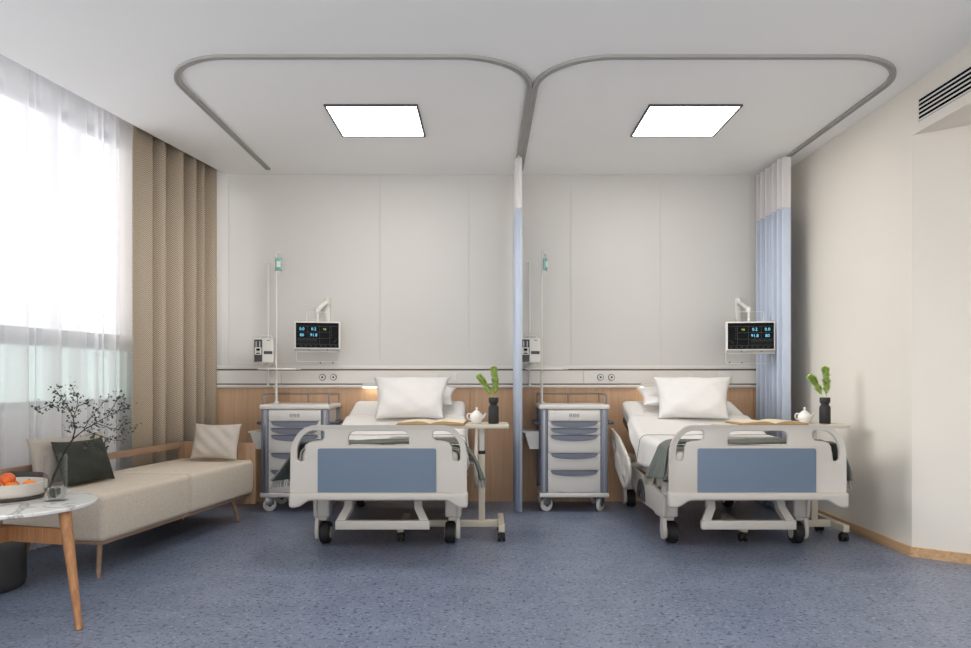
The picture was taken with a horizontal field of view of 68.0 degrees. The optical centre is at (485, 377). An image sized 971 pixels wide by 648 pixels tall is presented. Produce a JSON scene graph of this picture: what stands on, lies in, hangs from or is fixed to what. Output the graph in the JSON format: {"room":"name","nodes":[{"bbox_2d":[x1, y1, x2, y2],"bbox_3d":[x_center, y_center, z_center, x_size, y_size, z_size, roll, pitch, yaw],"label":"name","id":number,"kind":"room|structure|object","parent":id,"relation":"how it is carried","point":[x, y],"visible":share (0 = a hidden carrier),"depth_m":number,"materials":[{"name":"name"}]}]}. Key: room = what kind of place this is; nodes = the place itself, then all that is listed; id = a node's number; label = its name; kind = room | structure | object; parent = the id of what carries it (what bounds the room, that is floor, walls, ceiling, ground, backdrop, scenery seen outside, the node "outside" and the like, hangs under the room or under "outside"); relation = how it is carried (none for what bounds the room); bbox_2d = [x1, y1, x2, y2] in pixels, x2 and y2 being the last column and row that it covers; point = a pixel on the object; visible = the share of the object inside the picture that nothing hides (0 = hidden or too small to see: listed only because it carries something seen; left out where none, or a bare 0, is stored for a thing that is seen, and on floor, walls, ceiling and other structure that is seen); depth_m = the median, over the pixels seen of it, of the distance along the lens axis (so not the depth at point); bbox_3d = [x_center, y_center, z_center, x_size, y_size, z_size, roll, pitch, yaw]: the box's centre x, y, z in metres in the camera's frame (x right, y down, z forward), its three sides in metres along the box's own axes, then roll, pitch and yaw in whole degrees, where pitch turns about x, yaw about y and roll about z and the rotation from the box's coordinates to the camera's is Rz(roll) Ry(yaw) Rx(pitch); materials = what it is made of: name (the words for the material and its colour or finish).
{"room":"hospital room","nodes":[
{"label":"hospital room","id":0,"kind":"room"},
{"bbox_2d":[0,0,970,174],"bbox_3d":[-0.078,-1.884,2.276,6.956,0.280,8.147,0,0,0],"label":"ceiling","id":1,"kind":"structure","parent":0,"point":[122,57],"depth_m":4.12,"materials":[{"name":"paint"}]},
{"bbox_2d":[174,54,531,169],"bbox_3d":[-0.775,-1.736,4.951,2.105,0.016,2.138,0,0,0],"label":"track","id":2,"kind":"object","parent":1,"relation":"attached to","point":[180,68],"visible":0.98,"depth_m":3.92,"materials":[{"name":"grey metal"}]},
{"bbox_2d":[513,155,521,511],"bbox_3d":[0.258,-0.342,5.843,0.055,2.772,0.538,0,0,0],"label":"privacy curtain","id":3,"kind":"object","parent":2,"relation":"hanging from","point":[517,177],"visible":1,"depth_m":5.61,"materials":[{"name":"blue fabric"}]},
{"bbox_2d":[324,104,425,136],"bbox_3d":[-0.733,-1.738,4.891,0.601,0.012,0.597,0,0,0],"label":"recessed light","id":4,"kind":"object","parent":1,"relation":"in","point":[351,120],"visible":1,"depth_m":4.85,"materials":[{"name":"white plastic"}]},
{"bbox_2d":[630,104,742,136],"bbox_3d":[1.343,-1.738,4.891,0.599,0.012,0.597,0,0,0],"label":"recessed light","id":5,"kind":"object","parent":1,"relation":"in","point":[658,120],"visible":1,"depth_m":4.85,"materials":[{"name":"white plastic"}]},
{"bbox_2d":[521,54,895,170],"bbox_3d":[1.337,-1.736,5.001,2.116,0.016,2.238,0,0,0],"label":"track","id":6,"kind":"object","parent":1,"relation":"attached to","point":[888,65],"visible":0.98,"depth_m":3.92,"materials":[{"name":"grey metal"}]},
{"bbox_2d":[756,155,790,508],"bbox_3d":[2.335,-0.342,5.843,0.108,2.772,0.538,0,0,0],"label":"privacy curtain","id":7,"kind":"object","parent":6,"relation":"hanging from","point":[773,185],"visible":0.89,"depth_m":5.73,"materials":[{"name":"blue fabric"}]},
{"bbox_2d":[0,501,970,647],"bbox_3d":[-0.600,1.114,2.300,8.000,0.100,8.200,0,0,0],"label":"floor","id":8,"kind":"structure","parent":0,"point":[572,574],"depth_m":3.68,"materials":[{"name":"blue plastic"}]},
{"bbox_2d":[0,541,26,593],"bbox_3d":[-2.530,0.934,3.620,0.380,0.259,0.380,0,0,0],"label":"pouf","id":9,"kind":"object","parent":8,"relation":"on","point":[13,554],"visible":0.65,"depth_m":3.58,"materials":[{"name":"grey leather"}]},
{"bbox_2d":[0,491,97,629],"bbox_3d":[-2.150,0.817,3.232,0.722,0.505,0.682,0,0,-19],"label":"coffee table","id":10,"kind":"object","parent":8,"relation":"on","point":[63,506],"visible":0.86,"depth_m":3.15,"materials":[{"name":"white stone"}]},
{"bbox_2d":[0,477,47,502],"bbox_3d":[-2.235,0.525,3.360,0.328,0.078,0.328,0,0,0],"label":"fruit bowl","id":11,"kind":"object","parent":10,"relation":"on","point":[22,492],"visible":0.88,"depth_m":3.28,"materials":[{"name":"white ceramic"}]},
{"bbox_2d":[4,481,17,485],"bbox_3d":[-2.167,0.506,3.290,0.066,0.065,0.066,0,0,0],"label":"orange","id":12,"kind":"object","parent":11,"relation":"in","point":[11,483],"visible":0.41,"depth_m":3.28,"materials":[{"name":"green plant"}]},
{"bbox_2d":[0,472,15,484],"bbox_3d":[-2.195,0.465,3.308,0.064,0.063,0.064,0,0,0],"label":"orange","id":13,"kind":"object","parent":12,"relation":"on","point":[5,478],"visible":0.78,"depth_m":3.29,"materials":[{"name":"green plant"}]},
{"bbox_2d":[22,479,35,483],"bbox_3d":[-2.135,0.506,3.370,0.066,0.065,0.066,0,0,-36],"label":"orange","id":14,"kind":"object","parent":11,"relation":"in","point":[29,481],"visible":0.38,"depth_m":3.35,"materials":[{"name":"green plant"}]},
{"bbox_2d":[44,486,65,501],"bbox_3d":[-1.971,0.459,3.300,0.096,0.210,0.096,0,0,0],"label":"glass vase","id":15,"kind":"object","parent":10,"relation":"on","point":[53,491],"visible":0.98,"depth_m":3.27,"materials":[{"name":"clear glass"}]},
{"bbox_2d":[31,381,142,486],"bbox_3d":[-1.794,0.261,3.303,0.451,0.535,0.252,0,0,-8],"label":"leafy branch","id":16,"kind":"object","parent":15,"relation":"in","point":[73,425],"visible":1,"depth_m":3.30,"materials":[{"name":"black plant"}]},
{"bbox_2d":[0,441,255,577],"bbox_3d":[-2.163,0.777,4.609,0.631,0.583,1.678,0,0,9],"label":"sofa","id":17,"kind":"object","parent":8,"relation":"on","point":[139,499],"visible":0.77,"depth_m":4.33,"materials":[{"name":"beige fabric"}]},
{"bbox_2d":[6,471,48,486],"bbox_3d":[-2.461,0.557,3.848,0.220,0.108,0.108,0,0,9],"label":"handle","id":18,"kind":"object","parent":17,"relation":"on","point":[16,473],"visible":0.23,"depth_m":3.82,"materials":[{"name":"grey metal"}]},
{"bbox_2d":[26,431,101,483],"bbox_3d":[-2.425,0.469,4.197,0.129,0.272,0.600,0,0,9],"label":"cushion","id":19,"kind":"object","parent":17,"relation":"on","point":[43,459],"visible":0.3,"depth_m":3.98,"materials":[{"name":"beige fabric"}]},
{"bbox_2d":[51,437,114,486],"bbox_3d":[-2.315,0.482,4.154,0.144,0.256,0.410,0,0,12],"label":"cushion","id":20,"kind":"object","parent":17,"relation":"on","point":[78,465],"visible":0.94,"depth_m":4.08,"materials":[{"name":"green fabric"}]},
{"bbox_2d":[3,473,189,540],"bbox_3d":[-2.228,0.737,4.201,0.615,0.249,0.813,0,0,9],"label":"seat cushion","id":21,"kind":"object","parent":17,"relation":"on","point":[128,504],"depth_m":4.01,"materials":[{"name":"beige fabric"}]},
{"bbox_2d":[113,459,251,512],"bbox_3d":[-2.094,0.737,5.006,0.615,0.249,0.813,0,0,9],"label":"seat cushion","id":22,"kind":"object","parent":17,"relation":"on","point":[213,483],"depth_m":4.90,"materials":[{"name":"beige fabric"}]},
{"bbox_2d":[190,423,241,459],"bbox_3d":[-1.980,0.470,5.285,0.374,0.260,0.140,0,0,13],"label":"cushion","id":23,"kind":"object","parent":17,"relation":"on","point":[210,441],"visible":1,"depth_m":5.24,"materials":[{"name":"beige fabric"}]},
{"bbox_2d":[248,250,342,510],"bbox_3d":[-1.542,0.005,5.899,0.727,2.119,0.471,0,0,0],"label":"cart","id":24,"kind":"object","parent":8,"relation":"on","point":[280,423],"visible":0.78,"depth_m":5.68,"materials":[{"name":"white plastic"}]},
{"bbox_2d":[275,253,281,273],"bbox_3d":[-1.711,-0.942,5.955,0.062,0.171,0.032,0,0,-15],"label":"bag","id":25,"kind":"object","parent":24,"relation":"hanging from","point":[278,261],"visible":1,"depth_m":5.94,"materials":[{"name":"teal plastic"}]},
{"bbox_2d":[258,368,300,369],"bbox_3d":[-1.700,-0.071,5.940,0.350,0.014,0.220,0,0,0],"label":"tray","id":26,"kind":"object","parent":24,"relation":"on","point":[258,368],"depth_m":5.85,"materials":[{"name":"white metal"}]},
{"bbox_2d":[289,401,478,542],"bbox_3d":[-0.626,0.630,5.109,1.136,0.868,1.838,0,0,0],"label":"hospital bed","id":27,"kind":"object","parent":8,"relation":"on","point":[331,470],"visible":0.94,"depth_m":4.21,"materials":[{"name":"white plastic"}]},
{"bbox_2d":[299,415,469,475],"bbox_3d":[-0.627,0.456,4.978,1.030,0.326,1.302,0,0,0],"label":"duvet","id":28,"kind":"object","parent":27,"relation":"on","point":[351,419],"visible":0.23,"depth_m":5.28,"materials":[{"name":"white fabric"}]},
{"bbox_2d":[270,439,485,488],"bbox_3d":[-0.652,0.543,4.509,1.315,0.336,0.471,0,0,0],"label":"throw blanket","id":29,"kind":"object","parent":28,"relation":"on","point":[283,473],"visible":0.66,"depth_m":4.35,"materials":[{"name":"grey fabric"}]},
{"bbox_2d":[374,377,449,418],"bbox_3d":[-0.580,0.154,5.593,0.607,0.320,0.276,0,0,-1],"label":"pillow","id":30,"kind":"object","parent":28,"relation":"on","point":[399,397],"visible":1,"depth_m":5.51,"materials":[{"name":"white fabric"}]},
{"bbox_2d":[443,387,455,405],"bbox_3d":[-0.536,0.153,5.853,0.580,0.164,0.357,0,0,2],"label":"pillow","id":31,"kind":"object","parent":27,"relation":"on","point":[447,401],"visible":0.19,"depth_m":5.78,"materials":[{"name":"white fabric"}]},
{"bbox_2d":[385,422,508,540],"bbox_3d":[-0.256,0.686,4.848,0.820,0.755,0.420,0,0,0],"label":"table","id":32,"kind":"object","parent":8,"relation":"on","point":[481,522],"visible":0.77,"depth_m":4.80,"materials":[{"name":"beige metal"}]},
{"bbox_2d":[396,419,467,424],"bbox_3d":[-0.351,0.297,4.808,0.442,0.025,0.298,0,0,3],"label":"book","id":33,"kind":"object","parent":32,"relation":"on","point":[413,421],"visible":1,"depth_m":4.67,"materials":[{"name":"beige paper"}]},
{"bbox_2d":[467,407,485,422],"bbox_3d":[-0.061,0.255,4.878,0.108,0.108,0.090,0,0,39],"label":"teapot","id":34,"kind":"object","parent":32,"relation":"on","point":[476,416],"visible":0.99,"depth_m":4.85,"materials":[{"name":"white ceramic"}]},
{"bbox_2d":[488,397,498,423],"bbox_3d":[0.054,0.222,4.828,0.071,0.175,0.071,0,0,0],"label":"vase","id":35,"kind":"object","parent":32,"relation":"on","point":[493,409],"visible":1,"depth_m":4.80,"materials":[{"name":"black ceramic"}]},
{"bbox_2d":[476,373,491,397],"bbox_3d":[-0.009,0.076,4.829,0.120,0.216,0.069,0,0,-9],"label":"fern","id":36,"kind":"object","parent":35,"relation":"in","point":[479,376],"visible":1,"depth_m":4.82,"materials":[{"name":"green plant"}]},
{"bbox_2d":[490,366,499,397],"bbox_3d":[0.062,0.052,4.827,0.077,0.264,0.075,0,0,39],"label":"fern","id":37,"kind":"object","parent":35,"relation":"in","point":[494,370],"visible":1,"depth_m":4.82,"materials":[{"name":"green plant"}]},
{"bbox_2d":[522,250,613,510],"bbox_3d":[0.663,0.005,5.899,0.727,2.119,0.471,0,0,0],"label":"cart","id":38,"kind":"object","parent":8,"relation":"on","point":[570,440],"visible":1,"depth_m":5.68,"materials":[{"name":"white plastic"}]},
{"bbox_2d":[543,254,547,273],"bbox_3d":[0.494,-0.942,5.955,0.032,0.171,0.062,0,0,28],"label":"bag","id":39,"kind":"object","parent":38,"relation":"hanging from","point":[545,262],"visible":1,"depth_m":5.93,"materials":[{"name":"teal plastic"}]},
{"bbox_2d":[526,368,567,369],"bbox_3d":[0.505,-0.071,5.940,0.350,0.014,0.220,0,0,0],"label":"tray","id":40,"kind":"object","parent":38,"relation":"on","point":[526,368],"depth_m":5.85,"materials":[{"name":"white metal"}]},
{"bbox_2d":[609,401,848,542],"bbox_3d":[1.596,0.630,5.109,1.136,0.868,1.838,0,0,0],"label":"hospital bed","id":41,"kind":"object","parent":8,"relation":"on","point":[803,470],"visible":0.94,"depth_m":4.21,"materials":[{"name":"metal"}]},
{"bbox_2d":[636,386,658,406],"bbox_3d":[1.541,0.153,5.853,0.580,0.164,0.357,0,0,2],"label":"pillow","id":42,"kind":"object","parent":41,"relation":"on","point":[650,395],"visible":0.28,"depth_m":5.80,"materials":[{"name":"white fabric"}]},
{"bbox_2d":[627,415,832,476],"bbox_3d":[1.595,0.456,4.978,1.030,0.326,1.302,0,0,0],"label":"duvet","id":43,"kind":"object","parent":41,"relation":"on","point":[646,432],"visible":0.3,"depth_m":5.28,"materials":[{"name":"white fabric"}]},
{"bbox_2d":[653,377,731,418],"bbox_3d":[1.607,0.154,5.593,0.607,0.320,0.276,0,0,14],"label":"pillow","id":44,"kind":"object","parent":43,"relation":"on","point":[679,397],"visible":1,"depth_m":5.52,"materials":[{"name":"white fabric"}]},
{"bbox_2d":[643,439,852,488],"bbox_3d":[1.616,0.543,4.509,1.187,0.336,0.471,0,0,0],"label":"throw blanket","id":45,"kind":"object","parent":43,"relation":"on","point":[657,467],"visible":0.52,"depth_m":4.35,"materials":[{"name":"grey fabric"}]},
{"bbox_2d":[710,422,849,540],"bbox_3d":[1.966,0.686,4.848,0.820,0.755,0.420,0,0,0],"label":"table","id":46,"kind":"object","parent":8,"relation":"on","point":[816,520],"visible":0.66,"depth_m":4.80,"materials":[{"name":"beige metal"}]},
{"bbox_2d":[725,419,808,424],"bbox_3d":[1.871,0.297,4.808,0.442,0.025,0.298,0,0,-3],"label":"book","id":47,"kind":"object","parent":46,"relation":"on","point":[736,421],"visible":0.97,"depth_m":4.68,"materials":[{"name":"beige paper"}]},
{"bbox_2d":[794,407,814,422],"bbox_3d":[2.161,0.255,4.878,0.108,0.108,0.090,0,0,39],"label":"teapot","id":48,"kind":"object","parent":46,"relation":"on","point":[803,416],"visible":0.93,"depth_m":4.85,"materials":[{"name":"white ceramic"}]},
{"bbox_2d":[819,397,830,423],"bbox_3d":[2.276,0.222,4.828,0.071,0.175,0.071,0,0,0],"label":"vase","id":49,"kind":"object","parent":46,"relation":"on","point":[824,408],"visible":1,"depth_m":4.80,"materials":[{"name":"black ceramic"}]},
{"bbox_2d":[806,373,822,397],"bbox_3d":[2.213,0.076,4.829,0.120,0.216,0.069,0,0,-9],"label":"fern","id":50,"kind":"object","parent":49,"relation":"in","point":[810,377],"visible":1,"depth_m":4.82,"materials":[{"name":"green plant"}]},
{"bbox_2d":[821,366,831,397],"bbox_3d":[2.284,0.052,4.827,0.077,0.264,0.075,0,0,39],"label":"fern","id":51,"kind":"object","parent":49,"relation":"in","point":[825,370],"visible":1,"depth_m":4.82,"materials":[{"name":"green plant"}]},
{"bbox_2d":[217,170,755,364],"bbox_3d":[-0.250,-0.486,6.280,5.900,3.100,0.160,0,0,0],"label":"wall","id":52,"kind":"structure","parent":0,"point":[413,269],"depth_m":6.20,"materials":[{"name":"paint"}]},
{"bbox_2d":[294,298,339,361],"bbox_3d":[-1.416,-0.407,6.075,0.374,0.553,0.223,0,0,-12],"label":"patient monitor","id":53,"kind":"object","parent":52,"relation":"attached to","point":[309,336],"visible":1,"depth_m":5.98,"materials":[{"name":"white plastic"}]},
{"bbox_2d":[217,388,755,500],"bbox_3d":[-0.031,0.572,6.190,5.138,0.985,0.020,0,0,0],"label":"wainscoting","id":54,"kind":"structure","parent":52,"relation":"attached to","point":[234,405],"depth_m":6.18,"materials":[{"name":"brown wood"}]},
{"bbox_2d":[217,362,755,387],"bbox_3d":[0.040,-0.022,6.175,4.979,0.219,0.050,0,0,0],"label":"bedhead wall panel","id":55,"kind":"object","parent":52,"relation":"attached to","point":[228,376],"visible":0.77,"depth_m":6.17,"materials":[{"name":"white plastic"}]},
{"bbox_2d":[264,261,271,386],"bbox_3d":[-1.851,-0.455,6.120,0.057,1.068,0.068,0,0,0],"label":"pole","id":56,"kind":"object","parent":55,"relation":"attached to","point":[267,366],"visible":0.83,"depth_m":6.09,"materials":[{"name":"white metal"}]},
{"bbox_2d":[254,335,275,364],"bbox_3d":[-1.843,-0.232,6.026,0.168,0.245,0.128,0,0,0],"label":"pump","id":57,"kind":"object","parent":56,"relation":"attached to","point":[264,348],"visible":0.98,"depth_m":5.97,"materials":[{"name":"white plastic"}]},
{"bbox_2d":[319,374,325,380],"bbox_3d":[-1.396,-0.002,6.158,0.056,0.056,0.014,0,0,0],"label":"outlet","id":58,"kind":"object","parent":55,"relation":"attached to","point":[322,377],"depth_m":6.16,"materials":[{"name":"grey plastic"}]},
{"bbox_2d":[330,374,336,380],"bbox_3d":[-1.302,-0.002,6.158,0.056,0.056,0.014,0,0,0],"label":"outlet","id":59,"kind":"object","parent":55,"relation":"attached to","point":[333,377],"depth_m":6.16,"materials":[{"name":"grey plastic"}]},
{"bbox_2d":[363,384,376,387],"bbox_3d":[-0.717,0.070,6.130,0.653,0.036,0.050,0,0,0],"label":"reading lamp","id":60,"kind":"object","parent":55,"relation":"attached to","point":[364,385],"visible":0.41,"depth_m":6.11,"materials":[{"name":"white plastic"}]},
{"bbox_2d":[525,261,531,386],"bbox_3d":[0.365,-0.455,6.120,0.057,1.068,0.068,0,0,0],"label":"pole","id":61,"kind":"object","parent":55,"relation":"attached to","point":[529,263],"visible":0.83,"depth_m":6.10,"materials":[{"name":"white metal"}]},
{"bbox_2d":[522,335,540,364],"bbox_3d":[0.373,-0.232,6.026,0.168,0.245,0.128,0,0,0],"label":"pump","id":62,"kind":"object","parent":61,"relation":"attached to","point":[531,347],"visible":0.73,"depth_m":5.97,"materials":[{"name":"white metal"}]},
{"bbox_2d":[597,374,603,380],"bbox_3d":[0.985,-0.002,6.158,0.056,0.056,0.014,0,0,0],"label":"outlet","id":63,"kind":"object","parent":55,"relation":"attached to","point":[600,377],"depth_m":6.16,"materials":[{"name":"grey plastic"}]},
{"bbox_2d":[608,374,614,380],"bbox_3d":[1.079,-0.002,6.158,0.056,0.056,0.014,0,0,0],"label":"outlet","id":64,"kind":"object","parent":55,"relation":"attached to","point":[611,377],"depth_m":6.16,"materials":[{"name":"grey plastic"}]},
{"bbox_2d":[640,384,655,386],"bbox_3d":[1.637,0.070,6.130,0.626,0.036,0.050,0,0,0],"label":"reading lamp","id":65,"kind":"object","parent":55,"relation":"attached to","point":[641,385],"visible":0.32,"depth_m":6.11,"materials":[{"name":"white plastic"}]},
{"bbox_2d":[725,298,774,363],"bbox_3d":[2.135,-0.396,5.933,0.374,0.576,0.542,0,0,10],"label":"patient monitor","id":66,"kind":"object","parent":52,"relation":"attached to","point":[749,337],"visible":1,"depth_m":5.67,"materials":[{"name":"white plastic"}]},
{"bbox_2d":[791,44,970,553],"bbox_3d":[2.869,-0.340,2.300,0.661,2.808,7.800,0,0,0],"label":"wall","id":67,"kind":"structure","parent":0,"point":[881,211],"depth_m":4.50,"materials":[{"name":"paint"}]},
{"bbox_2d":[818,509,970,564],"bbox_3d":[2.834,1.035,3.592,0.419,0.058,5.181,0,0,-8],"label":"baseboard","id":68,"kind":"structure","parent":67,"relation":"attached to","point":[956,557],"depth_m":4.32,"materials":[{"name":"brown wood"}]},
{"bbox_2d":[918,65,970,121],"bbox_3d":[2.535,-1.566,3.605,0.007,0.134,1.230,0,0,0],"label":"air vent","id":69,"kind":"object","parent":67,"relation":"in","point":[959,84],"visible":1,"depth_m":3.97,"materials":[{"name":"white plastic"}]},
{"bbox_3d":[-3.266,-0.486,2.365,1.508,3.100,8.219,0,0,0],"label":"wall","id":70,"kind":"structure","parent":0,"visible":0},
{"bbox_2d":[0,54,131,549],"bbox_3d":[-3.007,-0.466,2.660,0.086,3.000,5.600,0,0,10],"label":"sheer curtain","id":71,"kind":"object","parent":70,"relation":"hanging from","point":[66,159],"visible":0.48,"depth_m":4.55,"materials":[{"name":"white fabric"}]},
{"bbox_2d":[132,125,216,467],"bbox_3d":[-2.417,-0.461,5.578,0.132,3.010,1.092,0,0,10],"label":"drape","id":72,"kind":"object","parent":70,"relation":"hanging from","point":[174,193],"visible":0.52,"depth_m":5.55,"materials":[{"name":"beige fabric"}]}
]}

